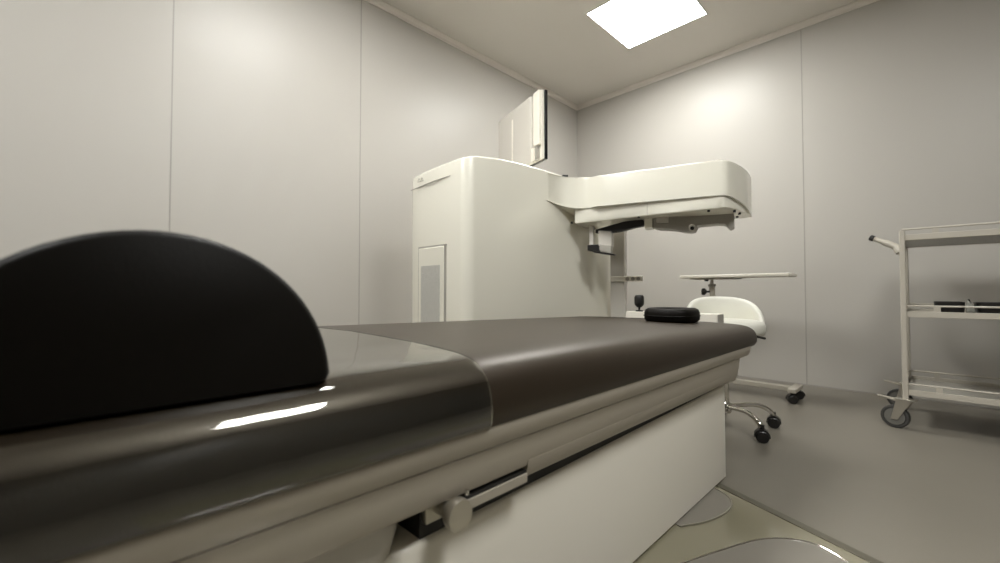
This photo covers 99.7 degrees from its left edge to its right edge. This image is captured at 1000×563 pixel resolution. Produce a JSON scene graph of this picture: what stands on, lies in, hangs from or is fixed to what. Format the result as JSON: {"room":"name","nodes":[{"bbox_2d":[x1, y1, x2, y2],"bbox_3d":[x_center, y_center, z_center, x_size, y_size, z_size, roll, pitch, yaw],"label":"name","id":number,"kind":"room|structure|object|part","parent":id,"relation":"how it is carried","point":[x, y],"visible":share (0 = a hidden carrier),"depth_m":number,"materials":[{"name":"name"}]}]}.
{"room":"eye surgery room","nodes":[
{"label":"eye surgery room","id":0,"kind":"room"},
{"bbox_2d":[0,0,576,325],"bbox_3d":[-1.333,-0.590,2.423,6.184,2.656,0.100,1,-2,-45],"label":"wall","id":1,"kind":"structure","parent":0,"point":[266,116],"depth_m":2.33,"materials":[{"name":"paint"}]},
{"bbox_2d":[169,0,174,231],"bbox_3d":[-1.615,-0.586,2.071,0.006,2.631,0.002,1,-2,-45],"label":"trim","id":2,"kind":"structure","parent":1,"relation":"attached to","point":[173,0],"depth_m":2.08,"materials":[{"name":"grey metal"}]},
{"bbox_2d":[358,0,361,324],"bbox_3d":[-0.917,-0.570,2.764,0.006,2.631,0.002,1,-2,-45],"label":"trim","id":3,"kind":"structure","parent":1,"relation":"attached to","point":[361,0],"depth_m":2.77,"materials":[{"name":"grey metal"}]},
{"bbox_2d":[365,0,577,109],"bbox_3d":[-1.284,-1.900,2.405,5.984,0.037,0.037,1,-2,-45],"label":"trim","id":4,"kind":"structure","parent":1,"relation":"attached to","point":[381,4],"depth_m":3.38,"materials":[{"name":"paint"}]},
{"bbox_2d":[383,0,856,104],"bbox_3d":[0.378,-2.000,0.733,6.184,0.083,4.955,1,-2,-45],"label":"ceiling","id":5,"kind":"structure","parent":0,"point":[555,45],"depth_m":3.23,"materials":[{"name":"paint"}]},
{"bbox_2d":[586,0,707,48],"bbox_3d":[1.043,-1.903,3.000,0.618,0.003,0.618,1,-2,-45],"label":"recessed light","id":6,"kind":"object","parent":5,"relation":"in","point":[632,23],"visible":1,"depth_m":3.03,"materials":[{"name":"white plastic"}]},
{"bbox_2d":[577,0,999,408],"bbox_3d":[2.537,-0.580,2.843,0.100,2.656,4.756,1,-2,-45],"label":"wall","id":7,"kind":"structure","parent":0,"point":[901,98],"depth_m":2.93,"materials":[{"name":"paint"}]},
{"bbox_2d":[577,0,879,110],"bbox_3d":[2.488,-1.890,2.826,0.037,0.037,4.756,1,-2,-45],"label":"trim","id":8,"kind":"structure","parent":7,"relation":"attached to","point":[857,4],"depth_m":3.39,"materials":[{"name":"paint"}]},
{"bbox_2d":[800,29,806,383],"bbox_3d":[2.223,-0.562,3.087,0.002,2.631,0.006,1,-2,-45],"label":"trim","id":9,"kind":"structure","parent":7,"relation":"attached to","point":[800,29],"depth_m":3.09,"materials":[{"name":"grey metal"}]},
{"bbox_2d":[737,375,999,410],"bbox_3d":[2.500,0.742,2.776,0.003,0.010,4.756,1,-2,-45],"label":"baseboard","id":10,"kind":"structure","parent":7,"relation":"attached to","point":[737,375],"depth_m":2.83,"materials":[{"name":"grey"}]},
{"bbox_2d":[719,377,999,562],"bbox_3d":[0.378,0.738,0.668,6.184,0.083,4.955,1,-2,-45],"label":"floor","id":11,"kind":"structure","parent":0,"point":[925,490],"depth_m":1.61,"materials":[{"name":"plastic"}]},
{"bbox_2d":[0,295,765,562],"bbox_3d":[-0.024,0.378,1.237,2.320,0.665,0.894,1,-2,-45],"label":"bed","id":12,"kind":"object","parent":11,"relation":"on","point":[605,432],"visible":0.91,"depth_m":0.59,"materials":[{"name":"black leather"}]},
{"bbox_2d":[61,327,492,562],"bbox_3d":[-0.587,0.166,0.688,0.740,0.121,0.894,1,-2,-45],"label":"plastic cover","id":13,"kind":"object","parent":12,"relation":"on","point":[340,345],"visible":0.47,"depth_m":0.68,"materials":[{"name":"clear plastic"}]},
{"bbox_2d":[0,230,328,429],"bbox_3d":[-0.598,0.040,0.674,0.329,0.164,0.805,1,-2,-45],"label":"bolster","id":14,"kind":"object","parent":13,"relation":"on","point":[105,322],"visible":1,"depth_m":0.38,"materials":[{"name":"black leather"}]},
{"bbox_3d":[-0.073,0.332,0.615,0.044,0.044,0.052,1,-2,-45],"label":"clamp knob","id":15,"kind":"part","parent":12,"relation":"part of","materials":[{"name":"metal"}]},
{"bbox_3d":[-0.128,0.304,1.141,1.984,0.066,0.853,1,-2,-45],"label":"rail","id":16,"kind":"part","parent":12,"relation":"part of","materials":[{"name":"beige metal"}]},
{"bbox_2d":[644,307,700,322],"bbox_3d":[0.700,0.135,1.719,0.214,0.056,0.202,1,-2,-45],"label":"pad","id":17,"kind":"object","parent":12,"relation":"on","point":[653,314],"visible":1,"depth_m":1.64,"materials":[{"name":"black plastic"}]},
{"bbox_3d":[0.961,0.176,1.838,0.066,0.066,0.003,1,-2,-45],"label":"plate","id":18,"kind":"part","parent":12,"relation":"part of","materials":[{"name":"grey plastic"}]},
{"bbox_2d":[411,156,751,322],"bbox_3d":[0.436,0.058,2.263,1.354,1.353,1.344,1,-2,-45],"label":"machine","id":19,"kind":"object","parent":11,"relation":"on","point":[493,238],"visible":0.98,"depth_m":2.17,"materials":[{"name":"white plastic"}]},
{"bbox_2d":[421,265,439,321],"bbox_3d":[-0.346,0.151,2.090,0.003,0.461,0.156,1,-2,-45],"label":"vent grille","id":20,"kind":"object","parent":19,"relation":"attached to","point":[430,274],"depth_m":2.09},
{"bbox_3d":[-0.339,0.135,2.101,0.023,0.610,0.210,1,-2,-45],"label":"service door","id":21,"kind":"part","parent":19,"relation":"part of","materials":[{"name":"white plastic"}]},
{"bbox_2d":[499,90,547,166],"bbox_3d":[0.147,-0.862,2.739,0.166,0.562,0.504,0,-1,-19],"label":"monitor","id":22,"kind":"object","parent":19,"relation":"on","point":[523,133],"visible":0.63,"depth_m":2.60,"materials":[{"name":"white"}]},
{"bbox_3d":[0.144,-0.934,2.734,0.020,0.412,0.494,1,-2,-27],"label":"bezel frame","id":23,"kind":"part","parent":22,"relation":"part of","materials":[{"name":"white plastic"}]},
{"bbox_3d":[0.539,-0.187,2.422,0.069,0.046,0.041,0,-1,20],"label":"focus knob","id":24,"kind":"part","parent":19,"relation":"part of","materials":[{"name":"black plastic"}]},
{"bbox_2d":[593,251,615,255],"bbox_3d":[0.592,-0.160,2.386,0.122,0.029,0.036,0,-1,15],"label":"tray","id":25,"kind":"object","parent":19,"relation":"on","point":[608,252],"depth_m":2.37,"materials":[{"name":"black plastic"}]},
{"bbox_3d":[0.678,-0.309,2.381,0.270,0.063,0.051,-1,-1,24],"label":"grip handle","id":26,"kind":"part","parent":19,"relation":"part of","materials":[{"name":"black plastic"}]},
{"bbox_2d":[687,296,780,442],"bbox_3d":[1.126,0.405,2.155,0.514,0.654,0.496,1,-2,-45],"label":"stool","id":27,"kind":"object","parent":11,"relation":"on","point":[739,311],"visible":0.46,"depth_m":2.12,"materials":[{"name":"white plastic"}]},
{"bbox_3d":[1.159,0.157,2.212,0.365,0.155,0.240,0,-1,19],"label":"backrest","id":28,"kind":"part","parent":27,"relation":"part of","materials":[{"name":"white plastic"}]},
{"bbox_3d":[1.138,0.232,2.149,0.368,0.076,0.368,1,-2,-45],"label":"seat","id":29,"kind":"part","parent":27,"relation":"part of","materials":[{"name":"white plastic"}]},
{"bbox_3d":[1.165,0.638,2.010,0.024,0.069,0.217,0,-1,-12],"label":"leg","id":30,"kind":"part","parent":27,"relation":"part of","materials":[{"name":"silver metal"}]},
{"bbox_3d":[1.270,0.641,2.125,0.217,0.069,0.024,0,-1,6],"label":"leg","id":31,"kind":"part","parent":27,"relation":"part of","materials":[{"name":"silver metal"}]},
{"bbox_2d":[754,424,770,438],"bbox_3d":[1.186,0.675,1.909,0.063,0.054,0.040,-1,-2,27],"label":"caster","id":32,"kind":"object","parent":27,"relation":"attached to","point":[760,433],"depth_m":1.90,"materials":[{"name":"black plastic"}]},
{"bbox_2d":[766,412,780,424],"bbox_3d":[1.371,0.680,2.113,0.063,0.054,0.040,-1,-2,35],"label":"caster","id":33,"kind":"object","parent":27,"relation":"attached to","point":[773,419],"depth_m":2.10,"materials":[{"name":"black plastic"}]},
{"bbox_2d":[680,273,804,403],"bbox_3d":[1.621,0.351,2.860,0.412,0.795,0.704,1,-2,-45],"label":"stand","id":34,"kind":"object","parent":11,"relation":"on","point":[795,393],"visible":0.64,"depth_m":2.75,"materials":[{"name":"white metal"}]},
{"bbox_3d":[1.458,0.073,2.994,0.056,0.050,0.050,-1,-2,26],"label":"height knob","id":35,"kind":"part","parent":34,"relation":"part of","materials":[{"name":"black plastic"}]},
{"bbox_3d":[1.501,0.361,2.980,0.036,0.647,0.036,1,-2,-45],"label":"post","id":36,"kind":"part","parent":34,"relation":"part of","materials":[{"name":"silver metal"}]},
{"bbox_2d":[680,273,796,279],"bbox_3d":[1.606,-0.031,2.884,0.232,0.030,0.664,1,-2,-45],"label":"tray","id":37,"kind":"object","parent":34,"relation":"on","point":[761,275],"depth_m":2.80,"materials":[{"name":"grey plastic"}]},
{"bbox_2d":[785,393,798,400],"bbox_3d":[1.778,0.693,2.569,0.059,0.052,0.040,0,-1,17],"label":"caster","id":38,"kind":"object","parent":34,"relation":"attached to","point":[790,397],"depth_m":2.55,"materials":[{"name":"black plastic"}]},
{"bbox_2d":[633,483,883,562],"bbox_3d":[0.476,0.693,0.721,1.548,0.010,0.779,1,-2,-45],"label":"floor plate","id":39,"kind":"object","parent":11,"relation":"on","point":[726,525],"visible":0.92,"depth_m":1.15,"materials":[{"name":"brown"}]},
{"bbox_2d":[868,221,999,427],"bbox_3d":[2.474,0.231,1.977,0.569,0.993,1.086,1,-2,-45],"label":"trolley","id":40,"kind":"object","parent":11,"relation":"on","point":[896,415],"visible":1,"depth_m":2.09,"materials":[{"name":"white metal"}]},
{"bbox_3d":[1.988,-0.185,2.159,0.039,0.099,0.124,1,-2,-27],"label":"push handle","id":41,"kind":"part","parent":40,"relation":"part of","materials":[{"name":"white metal"}]},
{"bbox_3d":[2.007,0.168,2.098,0.022,0.842,0.022,1,-2,-45],"label":"post","id":42,"kind":"part","parent":40,"relation":"part of","materials":[{"name":"white metal"}]},
{"bbox_3d":[2.361,0.176,2.449,0.022,0.842,0.022,1,-2,-45],"label":"post","id":43,"kind":"part","parent":40,"relation":"part of","materials":[{"name":"white metal"}]},
{"bbox_2d":[934,301,964,312],"bbox_3d":[2.222,0.133,2.089,0.208,0.065,0.103,1,-2,-45],"label":"dish","id":44,"kind":"object","parent":40,"relation":"on","point":[939,303],"visible":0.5,"depth_m":2.02,"materials":[{"name":"black plastic"}]},
{"bbox_3d":[2.483,-0.261,1.982,0.507,0.009,0.857,1,-2,-45],"label":"guard rail","id":45,"kind":"part","parent":40,"relation":"part of","materials":[{"name":"silver metal"}]},
{"bbox_2d":[905,235,999,246],"bbox_3d":[2.483,-0.213,1.981,0.498,0.007,0.848,1,-2,-45],"label":"shelf","id":46,"kind":"object","parent":40,"relation":"attached to","point":[910,240],"depth_m":2.12,"materials":[{"name":"white metal"}]},
{"bbox_3d":[2.483,0.118,1.973,0.507,0.009,0.857,1,-2,-45],"label":"guard rail","id":47,"kind":"part","parent":40,"relation":"part of","materials":[{"name":"silver metal"}]},
{"bbox_3d":[2.483,0.502,1.964,0.507,0.009,0.857,1,-2,-45],"label":"guard rail","id":48,"kind":"part","parent":40,"relation":"part of","materials":[{"name":"silver metal"}]},
{"bbox_2d":[909,379,999,399],"bbox_3d":[2.483,0.550,1.963,0.498,0.007,0.848,1,-2,-45],"label":"shelf","id":49,"kind":"object","parent":40,"relation":"attached to","point":[929,392],"depth_m":2.16,"materials":[{"name":"white metal"}]},
{"bbox_2d":[966,299,975,312],"bbox_3d":[2.202,0.123,1.974,0.050,0.079,0.029,1,-2,-45],"label":"pouch","id":50,"kind":"object","parent":40,"relation":"on","point":[968,303],"visible":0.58,"depth_m":1.96,"materials":[{"name":"grey"}]},
{"bbox_2d":[973,302,999,312],"bbox_3d":[2.387,0.130,1.929,0.199,0.063,0.290,1,-2,-45],"label":"dish","id":51,"kind":"object","parent":40,"relation":"on","point":[978,310],"visible":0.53,"depth_m":1.94,"materials":[{"name":"black plastic"}]}
]}

